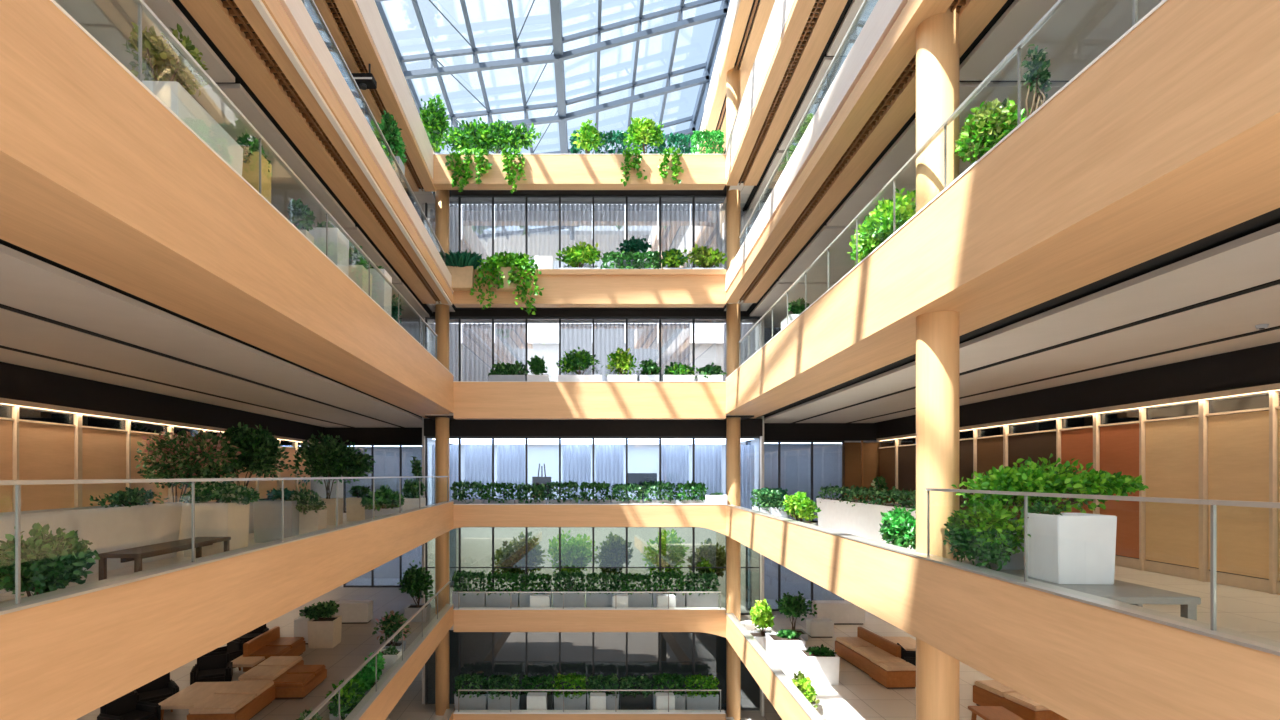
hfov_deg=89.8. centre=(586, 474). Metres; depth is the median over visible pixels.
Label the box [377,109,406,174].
potted shrub
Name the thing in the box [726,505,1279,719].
fascia
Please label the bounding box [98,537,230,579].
bench
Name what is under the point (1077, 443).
blind
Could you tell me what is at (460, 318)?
window
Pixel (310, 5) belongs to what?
glass balustrade
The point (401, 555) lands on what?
window
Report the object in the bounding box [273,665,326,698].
lounge seat
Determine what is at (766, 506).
planter
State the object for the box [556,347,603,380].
potted shrub
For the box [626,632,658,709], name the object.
window
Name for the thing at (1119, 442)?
blind
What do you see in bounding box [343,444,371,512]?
window
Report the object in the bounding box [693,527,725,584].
window
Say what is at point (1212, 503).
glass balustrade
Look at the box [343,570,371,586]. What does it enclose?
window
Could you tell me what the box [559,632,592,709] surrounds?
window
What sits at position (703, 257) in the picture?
potted shrub
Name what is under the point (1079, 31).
glass balustrade
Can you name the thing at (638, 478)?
monitor
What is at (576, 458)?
curtain
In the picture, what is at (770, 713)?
floor
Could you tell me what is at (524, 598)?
planter
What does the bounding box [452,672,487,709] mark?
planter
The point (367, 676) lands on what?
potted shrub
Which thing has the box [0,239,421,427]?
ceiling
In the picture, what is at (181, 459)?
potted tree
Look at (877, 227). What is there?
potted shrub
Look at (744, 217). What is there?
curtain
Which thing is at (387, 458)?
wall
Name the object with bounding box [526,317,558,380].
window
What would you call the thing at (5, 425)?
blind
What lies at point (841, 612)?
base cabinet
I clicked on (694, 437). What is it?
window
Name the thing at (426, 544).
window
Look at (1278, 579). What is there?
blind
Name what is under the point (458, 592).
glass balustrade
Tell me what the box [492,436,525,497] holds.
window
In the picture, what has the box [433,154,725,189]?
fascia
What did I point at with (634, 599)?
planter
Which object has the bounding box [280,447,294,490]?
blind
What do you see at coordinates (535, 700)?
base cabinet
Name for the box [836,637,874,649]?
cushion
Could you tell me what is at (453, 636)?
window
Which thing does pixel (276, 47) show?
fascia
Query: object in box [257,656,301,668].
cushion
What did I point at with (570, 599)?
planter
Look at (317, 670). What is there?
cushion
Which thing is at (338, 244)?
potted shrub
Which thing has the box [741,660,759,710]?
window
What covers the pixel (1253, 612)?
floor
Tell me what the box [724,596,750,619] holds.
floor
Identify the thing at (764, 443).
diffuser
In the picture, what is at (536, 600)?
base cabinet
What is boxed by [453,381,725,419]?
fascia
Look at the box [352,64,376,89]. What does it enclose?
ceiling spotlight
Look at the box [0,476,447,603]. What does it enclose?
glass balustrade
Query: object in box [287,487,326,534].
potted shrub
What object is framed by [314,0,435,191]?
fascia
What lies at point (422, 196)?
ceiling
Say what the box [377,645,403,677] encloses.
potted shrub
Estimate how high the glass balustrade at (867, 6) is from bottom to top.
0.655 m
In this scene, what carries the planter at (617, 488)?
on the floor
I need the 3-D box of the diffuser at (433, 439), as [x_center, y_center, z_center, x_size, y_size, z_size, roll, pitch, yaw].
[0.250,-1.470,26.300,13.200,0.020,0.120,0,0,0]
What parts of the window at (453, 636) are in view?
frame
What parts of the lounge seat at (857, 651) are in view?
backrest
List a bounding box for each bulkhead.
[0,343,421,443]
[764,328,1279,440]
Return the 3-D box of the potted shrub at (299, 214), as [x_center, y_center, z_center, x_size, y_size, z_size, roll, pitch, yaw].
[-5.062,-4.160,11.306,0.525,1.465,0.479,0,0,-2]
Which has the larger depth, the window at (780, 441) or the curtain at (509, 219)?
the window at (780, 441)
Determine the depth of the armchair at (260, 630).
19.98 m
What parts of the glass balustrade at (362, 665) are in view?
post, post, post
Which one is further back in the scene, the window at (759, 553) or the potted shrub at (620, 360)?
the window at (759, 553)
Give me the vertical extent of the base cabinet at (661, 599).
1.050 m
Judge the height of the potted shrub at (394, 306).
1.569 m
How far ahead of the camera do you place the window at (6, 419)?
13.24 m
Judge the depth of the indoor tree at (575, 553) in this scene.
27.95 m
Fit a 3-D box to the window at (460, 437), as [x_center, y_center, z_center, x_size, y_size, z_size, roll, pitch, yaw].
[-4.524,0.070,26.000,1.357,3.300,0.120,0,0,0]
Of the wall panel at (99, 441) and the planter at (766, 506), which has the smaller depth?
the wall panel at (99, 441)
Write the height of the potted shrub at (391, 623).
1.287 m
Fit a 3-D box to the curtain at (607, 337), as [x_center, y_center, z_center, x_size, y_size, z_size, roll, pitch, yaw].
[0.903,-4.400,26.556,1.316,3.760,0.139,0,0,0]
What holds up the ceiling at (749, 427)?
attached to the wall at (753, 556)
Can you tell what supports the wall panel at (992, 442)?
on the floor at (1253, 612)
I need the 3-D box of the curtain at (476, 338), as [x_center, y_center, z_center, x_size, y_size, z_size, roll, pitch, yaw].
[-4.525,-4.400,26.556,1.316,3.760,0.139,0,0,0]
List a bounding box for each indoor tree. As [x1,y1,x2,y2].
[491,532,546,606]
[547,530,596,588]
[594,531,632,582]
[640,529,688,588]
[687,538,725,588]
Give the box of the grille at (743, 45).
[708,0,759,153]
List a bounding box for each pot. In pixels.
[0,487,181,593]
[122,22,242,175]
[705,492,726,504]
[766,629,804,673]
[797,644,839,684]
[816,476,915,549]
[1021,501,1116,584]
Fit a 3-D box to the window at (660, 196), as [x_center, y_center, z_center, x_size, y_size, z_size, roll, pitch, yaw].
[3.618,-9.160,26.000,1.357,4.420,0.120,0,0,0]
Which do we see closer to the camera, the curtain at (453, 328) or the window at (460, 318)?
the window at (460, 318)
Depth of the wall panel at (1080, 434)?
15.65 m
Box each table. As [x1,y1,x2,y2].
[158,682,230,719]
[231,655,264,680]
[881,636,915,650]
[968,706,1023,719]
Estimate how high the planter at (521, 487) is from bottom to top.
1.426 m
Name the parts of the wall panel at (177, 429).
post, pane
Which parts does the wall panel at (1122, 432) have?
rail, panel, post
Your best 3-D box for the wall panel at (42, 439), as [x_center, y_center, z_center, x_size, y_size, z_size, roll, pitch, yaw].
[-12.039,0.160,14.252,0.120,3.320,1.702,0,0,-2]
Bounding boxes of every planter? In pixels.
[445,249,483,290]
[450,480,483,503]
[452,570,487,608]
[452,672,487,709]
[470,251,543,314]
[483,481,515,503]
[485,571,519,606]
[487,673,520,709]
[514,483,547,503]
[517,572,552,606]
[519,674,553,709]
[546,481,579,503]
[552,571,585,606]
[553,673,586,709]
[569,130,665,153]
[578,481,611,503]
[584,572,619,606]
[586,673,618,709]
[600,251,662,268]
[611,483,642,503]
[618,572,652,606]
[619,674,652,709]
[641,480,675,503]
[650,673,686,709]
[652,570,685,606]
[666,132,690,153]
[673,480,707,503]
[684,570,720,606]
[684,673,718,709]
[690,129,724,153]
[750,487,784,516]
[759,487,789,517]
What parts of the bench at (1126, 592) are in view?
leg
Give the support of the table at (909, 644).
on the floor at (857, 696)
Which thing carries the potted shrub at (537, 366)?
on the floor
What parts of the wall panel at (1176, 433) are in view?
rail, panel, post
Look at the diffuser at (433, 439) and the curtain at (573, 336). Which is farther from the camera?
the curtain at (573, 336)
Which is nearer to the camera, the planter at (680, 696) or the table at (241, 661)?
the table at (241, 661)
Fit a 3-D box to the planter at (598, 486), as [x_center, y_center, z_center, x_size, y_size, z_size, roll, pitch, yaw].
[0.307,0.968,24.978,1.312,1.505,0.826,0,0,0]
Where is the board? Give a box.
[532,464,550,499]
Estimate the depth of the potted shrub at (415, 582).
23.69 m
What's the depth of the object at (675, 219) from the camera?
26.54 m
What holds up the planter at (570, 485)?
on the floor
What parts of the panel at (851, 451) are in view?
post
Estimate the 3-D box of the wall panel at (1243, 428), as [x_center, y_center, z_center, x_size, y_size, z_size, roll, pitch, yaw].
[11.931,0.280,11.703,0.120,3.560,1.301,0,0,2]
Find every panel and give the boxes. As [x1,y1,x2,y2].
[842,442,860,499]
[861,440,879,500]
[976,425,1008,503]
[1097,407,1145,570]
[1143,399,1208,581]
[1205,390,1278,593]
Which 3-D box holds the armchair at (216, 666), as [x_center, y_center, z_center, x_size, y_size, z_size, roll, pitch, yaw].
[-9.501,4.992,16.218,0.880,0.825,0.760,0,0,-25]
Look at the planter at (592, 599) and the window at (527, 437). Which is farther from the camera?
the window at (527, 437)
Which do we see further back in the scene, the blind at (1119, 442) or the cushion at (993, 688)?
the cushion at (993, 688)
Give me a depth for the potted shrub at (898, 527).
10.57 m
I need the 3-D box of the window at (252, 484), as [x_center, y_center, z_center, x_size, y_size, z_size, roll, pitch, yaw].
[-12.415,0.160,23.203,0.120,3.320,1.802,0,0,-2]
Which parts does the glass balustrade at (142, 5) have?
post, post, post, post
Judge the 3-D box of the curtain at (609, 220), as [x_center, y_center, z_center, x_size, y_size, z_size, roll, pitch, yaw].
[0.903,-9.100,26.556,1.316,4.260,0.139,0,0,0]
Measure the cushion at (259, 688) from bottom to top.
0.120 m
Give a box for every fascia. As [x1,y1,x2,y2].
[0,0,453,417]
[0,501,453,719]
[179,0,453,304]
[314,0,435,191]
[344,604,453,719]
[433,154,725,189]
[441,707,454,719]
[453,269,725,307]
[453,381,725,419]
[453,504,725,534]
[453,607,725,637]
[453,710,725,719]
[695,0,774,153]
[725,0,1006,302]
[726,0,847,185]
[726,0,1279,418]
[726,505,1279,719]
[726,613,824,719]
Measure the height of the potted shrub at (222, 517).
1.697 m
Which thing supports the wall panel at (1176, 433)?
on the floor at (1253, 612)
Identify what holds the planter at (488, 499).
on the floor
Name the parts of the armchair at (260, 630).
seat, backrest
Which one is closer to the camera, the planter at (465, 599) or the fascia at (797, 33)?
the fascia at (797, 33)
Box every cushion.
[189,694,254,713]
[214,680,273,697]
[238,666,287,680]
[248,646,290,658]
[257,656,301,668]
[266,637,303,648]
[273,673,314,686]
[286,665,325,675]
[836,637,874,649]
[853,647,894,659]
[870,657,905,665]
[879,662,915,670]
[975,680,1017,696]
[1004,693,1049,710]
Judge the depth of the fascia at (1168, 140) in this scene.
6.07 m
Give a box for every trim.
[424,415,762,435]
[429,303,761,317]
[433,185,725,194]
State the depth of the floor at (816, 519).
29.63 m
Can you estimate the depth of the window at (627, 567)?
25.94 m
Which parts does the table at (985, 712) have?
leg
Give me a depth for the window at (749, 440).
27.79 m
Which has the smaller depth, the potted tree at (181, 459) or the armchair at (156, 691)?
the armchair at (156, 691)
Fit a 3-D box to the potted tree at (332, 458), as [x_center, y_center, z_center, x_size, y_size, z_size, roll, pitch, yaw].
[-9.339,0.077,23.574,2.861,3.487,2.388,0,0,5]
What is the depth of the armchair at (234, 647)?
17.71 m
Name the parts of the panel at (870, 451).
post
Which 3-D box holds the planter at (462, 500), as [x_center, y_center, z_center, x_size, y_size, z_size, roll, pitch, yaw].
[-4.670,0.962,24.972,1.322,1.516,0.829,0,0,0]
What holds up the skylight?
attached to the roof
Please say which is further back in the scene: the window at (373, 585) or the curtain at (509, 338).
the window at (373, 585)
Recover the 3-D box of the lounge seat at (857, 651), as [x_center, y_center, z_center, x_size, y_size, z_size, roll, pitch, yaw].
[8.632,5.440,19.800,0.900,0.920,2.400,0,0,-3]
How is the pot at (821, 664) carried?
on the floor at (857, 696)
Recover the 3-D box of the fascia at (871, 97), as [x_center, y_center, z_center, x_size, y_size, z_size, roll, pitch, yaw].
[5.206,-6.987,10.500,1.169,1.075,27.073,0,0,2]
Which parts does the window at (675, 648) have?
frame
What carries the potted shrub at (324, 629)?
on the floor at (357, 642)
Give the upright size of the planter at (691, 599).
1.891 m
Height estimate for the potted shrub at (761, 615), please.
1.902 m
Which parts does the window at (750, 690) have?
frame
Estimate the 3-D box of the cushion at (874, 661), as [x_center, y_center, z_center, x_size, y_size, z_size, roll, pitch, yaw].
[8.640,5.340,18.350,0.860,0.120,0.460,0,0,-3]
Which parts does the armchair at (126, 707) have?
armrest, backrest, seat, armrest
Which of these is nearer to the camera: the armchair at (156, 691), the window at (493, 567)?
the armchair at (156, 691)
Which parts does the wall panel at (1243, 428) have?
rail, panel, post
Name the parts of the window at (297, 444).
post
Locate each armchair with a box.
[97,691,160,719]
[133,672,178,711]
[190,651,232,684]
[209,639,243,670]
[236,624,268,642]
[897,643,915,665]
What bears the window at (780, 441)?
on the floor at (1253, 612)
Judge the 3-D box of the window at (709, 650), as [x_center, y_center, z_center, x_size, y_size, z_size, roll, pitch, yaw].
[4.974,7.735,26.000,1.357,3.630,0.120,0,0,0]
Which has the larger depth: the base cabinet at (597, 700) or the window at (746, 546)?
the window at (746, 546)
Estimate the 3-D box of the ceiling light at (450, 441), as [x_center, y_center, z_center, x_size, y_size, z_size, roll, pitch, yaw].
[0.250,-1.520,28.600,13.300,0.120,4.000,0,0,0]
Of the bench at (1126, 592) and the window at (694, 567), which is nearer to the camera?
the bench at (1126, 592)
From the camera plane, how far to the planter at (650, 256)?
24.62 m
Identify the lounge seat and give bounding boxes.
[187,680,274,719]
[238,656,303,680]
[243,626,305,671]
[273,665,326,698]
[835,627,900,674]
[869,657,915,688]
[973,680,1067,719]
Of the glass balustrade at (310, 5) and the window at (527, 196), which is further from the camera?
the window at (527, 196)
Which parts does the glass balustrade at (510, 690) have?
handrail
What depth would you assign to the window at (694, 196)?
25.94 m
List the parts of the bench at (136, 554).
leg, leg, seat, leg, leg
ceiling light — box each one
[431,438,754,439]
[433,321,752,342]
[449,201,723,238]
[449,440,748,443]
[764,441,860,443]
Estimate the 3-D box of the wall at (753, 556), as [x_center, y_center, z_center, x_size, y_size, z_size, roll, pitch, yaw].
[7.150,1.300,28.500,0.100,25.400,5.000,0,0,0]
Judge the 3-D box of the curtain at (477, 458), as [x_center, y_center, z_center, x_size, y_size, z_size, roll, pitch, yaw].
[-4.500,0.225,26.556,1.167,2.950,0.140,0,0,0]
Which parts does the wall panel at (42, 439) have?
post, pane, rail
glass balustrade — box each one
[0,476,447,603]
[55,0,1161,342]
[134,0,437,358]
[302,0,445,262]
[304,581,450,719]
[458,592,720,608]
[458,689,720,711]
[739,0,877,247]
[739,0,1137,365]
[925,488,1279,630]
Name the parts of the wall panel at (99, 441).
post, pane, rail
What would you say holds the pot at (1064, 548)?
on the bench at (1126, 592)
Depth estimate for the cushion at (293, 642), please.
18.84 m
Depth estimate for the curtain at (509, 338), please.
26.56 m
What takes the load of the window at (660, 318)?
on the floor at (449, 413)
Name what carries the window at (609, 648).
on the floor at (744, 716)
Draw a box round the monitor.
[628,473,656,503]
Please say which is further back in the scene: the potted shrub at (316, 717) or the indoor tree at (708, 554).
the indoor tree at (708, 554)
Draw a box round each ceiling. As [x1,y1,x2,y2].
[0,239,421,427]
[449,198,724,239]
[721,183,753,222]
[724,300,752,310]
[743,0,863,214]
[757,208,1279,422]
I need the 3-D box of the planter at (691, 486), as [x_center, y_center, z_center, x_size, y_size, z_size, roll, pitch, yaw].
[4.024,0.952,24.978,1.328,1.520,0.869,0,0,0]
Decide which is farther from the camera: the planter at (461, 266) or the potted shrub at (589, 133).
the potted shrub at (589, 133)
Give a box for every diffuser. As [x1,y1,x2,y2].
[433,439,753,439]
[764,443,841,443]
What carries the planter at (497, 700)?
on the floor
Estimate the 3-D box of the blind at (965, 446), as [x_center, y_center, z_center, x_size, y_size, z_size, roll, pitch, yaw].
[12.345,0.345,21.132,0.035,2.950,1.712,0,0,2]
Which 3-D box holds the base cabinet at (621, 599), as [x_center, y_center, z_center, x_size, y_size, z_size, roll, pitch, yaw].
[1.272,5.155,24.660,0.600,1.050,0.450,0,0,0]
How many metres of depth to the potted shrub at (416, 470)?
23.56 m
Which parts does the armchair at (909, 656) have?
backrest, armrest, armrest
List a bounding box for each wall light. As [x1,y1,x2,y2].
[0,398,320,442]
[877,383,1279,440]
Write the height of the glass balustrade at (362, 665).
0.885 m
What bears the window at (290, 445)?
in the wall at (319, 488)
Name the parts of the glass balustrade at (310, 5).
glass pane, glass pane, glass pane, glass pane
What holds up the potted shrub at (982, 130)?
on the ledge
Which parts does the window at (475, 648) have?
frame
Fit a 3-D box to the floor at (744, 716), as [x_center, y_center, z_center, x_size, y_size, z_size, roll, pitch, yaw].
[0.100,9.660,27.675,12.600,0.220,6.650,0,0,0]
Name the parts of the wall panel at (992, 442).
rail, pane, post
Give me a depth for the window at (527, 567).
25.97 m
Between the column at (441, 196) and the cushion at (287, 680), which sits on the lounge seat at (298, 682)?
the cushion at (287, 680)
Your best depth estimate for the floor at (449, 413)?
24.50 m
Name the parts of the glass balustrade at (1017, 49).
post, post, post, post, post, post, post, post, post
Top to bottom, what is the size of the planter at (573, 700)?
1.734 m
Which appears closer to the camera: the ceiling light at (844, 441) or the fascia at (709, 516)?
the fascia at (709, 516)
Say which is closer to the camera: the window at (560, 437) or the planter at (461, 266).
the planter at (461, 266)
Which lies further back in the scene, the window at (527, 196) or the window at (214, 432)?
the window at (527, 196)
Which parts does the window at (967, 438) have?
rail, pane, post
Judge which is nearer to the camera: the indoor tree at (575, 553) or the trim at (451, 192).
the trim at (451, 192)
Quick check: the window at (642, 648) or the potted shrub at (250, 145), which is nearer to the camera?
the potted shrub at (250, 145)
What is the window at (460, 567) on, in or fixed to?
on the floor at (747, 623)
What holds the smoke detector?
attached to the ceiling at (1207, 296)
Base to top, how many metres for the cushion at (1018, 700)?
0.120 m
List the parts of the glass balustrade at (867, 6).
glass pane, glass pane, glass pane, glass pane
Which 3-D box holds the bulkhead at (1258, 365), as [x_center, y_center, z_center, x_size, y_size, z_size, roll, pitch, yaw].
[10.178,-1.775,12.540,5.215,9.350,31.080,0,0,0]
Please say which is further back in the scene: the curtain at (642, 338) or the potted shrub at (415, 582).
the curtain at (642, 338)
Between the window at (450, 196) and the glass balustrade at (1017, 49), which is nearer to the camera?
the glass balustrade at (1017, 49)
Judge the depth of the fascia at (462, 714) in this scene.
24.00 m
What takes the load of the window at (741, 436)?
in the wall at (753, 556)
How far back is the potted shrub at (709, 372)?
24.70 m
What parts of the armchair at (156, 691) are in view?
backrest, seat, armrest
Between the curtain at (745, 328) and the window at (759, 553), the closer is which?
the window at (759, 553)
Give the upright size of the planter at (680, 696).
1.730 m
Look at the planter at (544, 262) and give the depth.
24.63 m
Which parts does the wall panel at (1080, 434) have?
rail, pane, post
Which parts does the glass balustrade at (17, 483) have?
post, post, handrail, post, post, post, post, post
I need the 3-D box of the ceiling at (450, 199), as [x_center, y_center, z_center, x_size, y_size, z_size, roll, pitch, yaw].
[0.250,-11.395,28.565,13.700,0.050,4.870,0,0,0]
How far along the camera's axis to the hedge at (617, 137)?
25.14 m
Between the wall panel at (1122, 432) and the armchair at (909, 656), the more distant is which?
the armchair at (909, 656)
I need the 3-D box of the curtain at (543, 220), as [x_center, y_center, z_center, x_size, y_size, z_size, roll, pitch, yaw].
[-1.811,-9.100,26.556,1.316,4.260,0.139,0,0,0]
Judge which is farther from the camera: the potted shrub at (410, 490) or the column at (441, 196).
the column at (441, 196)
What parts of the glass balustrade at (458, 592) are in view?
handrail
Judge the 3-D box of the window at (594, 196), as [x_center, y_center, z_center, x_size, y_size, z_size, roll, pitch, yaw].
[0.903,-9.160,26.000,1.357,4.420,0.120,0,0,0]
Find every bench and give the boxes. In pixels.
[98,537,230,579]
[956,560,1200,620]
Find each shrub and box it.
[0,522,99,602]
[179,481,259,556]
[236,129,271,202]
[253,488,298,542]
[286,198,315,243]
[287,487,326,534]
[296,707,322,719]
[299,600,341,648]
[308,221,348,274]
[325,679,365,719]
[346,485,370,520]
[348,241,371,297]
[352,651,385,694]
[360,485,404,519]
[367,262,391,315]
[372,610,410,649]
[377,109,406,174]
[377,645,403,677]
[391,294,402,322]
[397,560,433,621]
[401,478,426,510]
[410,456,422,497]
[419,93,451,153]
[441,117,540,192]
[488,360,529,380]
[527,355,548,380]
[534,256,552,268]
[555,241,602,268]
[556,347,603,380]
[571,119,605,153]
[607,347,638,380]
[616,235,651,267]
[638,358,660,380]
[657,248,690,268]
[662,362,698,380]
[687,243,726,268]
[696,362,726,380]
[749,599,774,650]
[775,591,816,640]
[781,298,809,329]
[783,491,820,524]
[790,670,820,710]
[847,188,915,267]
[878,506,915,549]
[943,453,1148,570]
[950,98,1032,183]
[1021,44,1051,116]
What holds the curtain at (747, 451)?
on the floor
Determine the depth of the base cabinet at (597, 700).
24.43 m
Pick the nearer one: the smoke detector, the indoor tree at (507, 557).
the smoke detector
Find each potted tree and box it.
[134,428,243,539]
[202,422,289,532]
[283,430,375,524]
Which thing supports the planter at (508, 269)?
hanging from the fascia at (563, 288)
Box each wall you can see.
[311,476,335,497]
[338,446,421,577]
[422,203,450,703]
[451,240,725,595]
[741,319,763,715]
[764,444,842,698]
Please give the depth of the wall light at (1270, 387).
13.90 m
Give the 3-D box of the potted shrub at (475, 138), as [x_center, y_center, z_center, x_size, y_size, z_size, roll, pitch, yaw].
[-3.724,-12.186,24.540,3.915,3.356,1.794,0,0,0]
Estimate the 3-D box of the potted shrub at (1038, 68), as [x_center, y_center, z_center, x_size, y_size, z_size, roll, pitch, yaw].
[5.435,-4.276,7.769,0.377,1.952,0.360,0,0,2]
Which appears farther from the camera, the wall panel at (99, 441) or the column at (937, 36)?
the wall panel at (99, 441)
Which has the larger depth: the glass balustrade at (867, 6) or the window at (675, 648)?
the window at (675, 648)
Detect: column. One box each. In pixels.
[435,190,448,715]
[726,66,740,719]
[916,6,958,719]
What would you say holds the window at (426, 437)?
in the wall at (431, 544)
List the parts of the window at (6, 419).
pane, rail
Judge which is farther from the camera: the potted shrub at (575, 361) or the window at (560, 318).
the window at (560, 318)
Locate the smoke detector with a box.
[1255,324,1268,329]
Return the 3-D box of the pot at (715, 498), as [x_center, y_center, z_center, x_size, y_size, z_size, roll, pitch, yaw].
[4.979,1.187,24.694,0.800,1.066,0.411,0,0,0]
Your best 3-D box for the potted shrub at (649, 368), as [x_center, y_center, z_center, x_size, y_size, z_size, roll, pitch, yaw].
[2.434,-3.536,24.897,0.933,2.072,0.778,0,0,20]
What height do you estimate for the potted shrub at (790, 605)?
1.679 m
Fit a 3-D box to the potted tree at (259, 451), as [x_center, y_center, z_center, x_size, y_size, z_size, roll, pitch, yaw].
[-10.701,0.091,20.145,2.631,3.459,2.018,0,0,-33]
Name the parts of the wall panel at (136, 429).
post, rail, pane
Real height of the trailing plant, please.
3.142 m
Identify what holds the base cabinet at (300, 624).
on the floor at (357, 642)
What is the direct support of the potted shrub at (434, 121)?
on the floor
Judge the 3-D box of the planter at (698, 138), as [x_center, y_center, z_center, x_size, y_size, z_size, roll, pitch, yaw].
[4.672,-12.494,24.883,1.350,1.748,0.781,0,0,0]
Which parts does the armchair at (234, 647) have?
armrest, backrest, armrest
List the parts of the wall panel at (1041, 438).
rail, pane, post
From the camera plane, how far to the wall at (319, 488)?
31.30 m
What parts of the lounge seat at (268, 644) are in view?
backrest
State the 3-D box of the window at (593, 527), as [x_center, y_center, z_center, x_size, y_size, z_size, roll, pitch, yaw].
[0.903,3.830,26.000,1.357,3.700,0.120,0,0,0]
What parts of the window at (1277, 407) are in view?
panel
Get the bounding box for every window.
[0,403,14,512]
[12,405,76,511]
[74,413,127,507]
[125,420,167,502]
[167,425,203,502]
[202,429,230,500]
[231,467,255,499]
[256,458,276,499]
[276,439,296,499]
[295,441,310,493]
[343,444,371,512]
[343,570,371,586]
[372,444,399,491]
[372,569,399,586]
[400,444,421,493]
[400,555,401,586]
[425,195,458,219]
[425,317,458,350]
[425,436,458,505]
[425,542,458,602]
[425,631,458,703]
[459,195,491,251]
[459,317,491,380]
[459,436,491,497]
[459,528,491,587]
[459,632,491,688]
[492,195,525,268]
[492,317,525,375]
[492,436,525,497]
[492,527,525,586]
[492,632,525,709]
[526,195,558,253]
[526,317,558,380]
[526,436,558,497]
[526,527,558,585]
[526,632,558,709]
[559,195,592,267]
[559,317,592,374]
[559,436,592,498]
[559,527,592,586]
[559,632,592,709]
[593,195,625,267]
[593,317,625,374]
[593,436,625,498]
[593,527,625,572]
[593,632,625,709]
[626,195,658,256]
[626,317,658,374]
[626,436,658,497]
[626,527,658,584]
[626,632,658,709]
[659,195,692,268]
[659,317,692,380]
[659,436,692,498]
[659,527,692,588]
[659,632,692,691]
[693,195,725,267]
[693,317,725,380]
[693,436,725,494]
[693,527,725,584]
[693,632,725,710]
[741,317,759,318]
[741,436,759,503]
[741,553,759,614]
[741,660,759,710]
[746,440,778,487]
[746,546,778,610]
[779,440,811,521]
[779,564,811,609]
[812,440,843,522]
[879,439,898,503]
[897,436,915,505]
[959,429,977,511]
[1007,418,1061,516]
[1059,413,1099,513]
[1274,390,1279,594]
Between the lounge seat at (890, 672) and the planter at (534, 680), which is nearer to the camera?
the lounge seat at (890, 672)
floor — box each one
[0,513,356,600]
[76,578,469,719]
[385,669,454,719]
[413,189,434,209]
[425,413,729,414]
[427,301,454,311]
[450,593,754,629]
[454,711,750,719]
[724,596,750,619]
[745,699,781,719]
[748,610,993,719]
[766,599,844,608]
[788,518,817,520]
[816,523,1279,640]
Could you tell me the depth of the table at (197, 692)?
14.34 m
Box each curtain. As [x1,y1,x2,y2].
[429,204,458,252]
[429,323,458,380]
[432,445,458,503]
[462,204,491,268]
[462,323,491,380]
[464,445,491,498]
[495,204,524,254]
[495,323,524,367]
[497,445,524,498]
[528,204,558,268]
[561,204,591,267]
[561,323,591,374]
[563,445,590,503]
[594,204,624,268]
[594,323,624,380]
[595,445,622,503]
[628,204,656,267]
[628,323,656,380]
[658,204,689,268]
[658,323,689,380]
[661,445,688,498]
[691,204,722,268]
[695,445,721,497]
[724,209,750,268]
[724,323,754,380]
[741,445,753,508]
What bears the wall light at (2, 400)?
attached to the bulkhead at (17, 382)
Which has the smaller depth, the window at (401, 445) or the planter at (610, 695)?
the planter at (610, 695)
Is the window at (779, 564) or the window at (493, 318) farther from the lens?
the window at (779, 564)
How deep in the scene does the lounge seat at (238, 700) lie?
14.01 m
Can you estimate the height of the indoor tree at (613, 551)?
3.261 m
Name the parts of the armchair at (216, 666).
armrest, seat, backrest, armrest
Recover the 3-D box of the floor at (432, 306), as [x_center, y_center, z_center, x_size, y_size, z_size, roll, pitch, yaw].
[-8.513,-6.611,14.000,7.344,0.019,34.338,0,0,-2]
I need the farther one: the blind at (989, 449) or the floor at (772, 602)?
the floor at (772, 602)
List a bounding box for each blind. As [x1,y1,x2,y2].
[0,420,11,512]
[82,428,125,506]
[174,437,198,502]
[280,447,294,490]
[298,451,310,493]
[880,447,894,503]
[959,440,972,511]
[977,437,1002,503]
[1061,428,1092,513]
[1100,423,1138,557]
[1145,417,1198,567]
[1207,410,1268,578]
[1277,409,1279,580]
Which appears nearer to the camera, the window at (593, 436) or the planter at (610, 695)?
the planter at (610, 695)
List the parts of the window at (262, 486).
post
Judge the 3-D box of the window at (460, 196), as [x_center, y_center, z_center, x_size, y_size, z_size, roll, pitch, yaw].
[-4.524,-9.160,26.000,1.357,4.420,0.120,0,0,0]
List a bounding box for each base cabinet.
[294,616,310,643]
[335,600,372,623]
[527,692,546,709]
[530,594,549,606]
[590,692,605,709]
[612,594,627,606]
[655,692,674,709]
[656,594,675,606]
[806,619,833,637]
[812,600,864,624]
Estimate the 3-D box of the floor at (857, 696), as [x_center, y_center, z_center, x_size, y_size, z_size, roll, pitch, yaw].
[8.550,5.910,12.500,7.144,0.019,31.327,0,0,2]
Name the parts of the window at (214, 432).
pane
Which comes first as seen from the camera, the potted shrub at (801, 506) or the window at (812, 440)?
the potted shrub at (801, 506)
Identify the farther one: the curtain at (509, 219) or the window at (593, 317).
the curtain at (509, 219)
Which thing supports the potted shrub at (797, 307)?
on the ledge
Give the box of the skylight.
[375,0,729,153]
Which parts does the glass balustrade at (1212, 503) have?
post, post, handrail, post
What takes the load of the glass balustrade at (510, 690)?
on the fascia at (462, 714)
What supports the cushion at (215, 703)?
on the lounge seat at (238, 700)
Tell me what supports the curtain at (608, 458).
on the floor
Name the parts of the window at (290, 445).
post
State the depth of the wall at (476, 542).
31.00 m
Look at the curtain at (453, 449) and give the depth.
26.57 m
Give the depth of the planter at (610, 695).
25.06 m
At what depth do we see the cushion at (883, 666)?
17.74 m
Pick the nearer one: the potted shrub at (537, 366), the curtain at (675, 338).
the potted shrub at (537, 366)

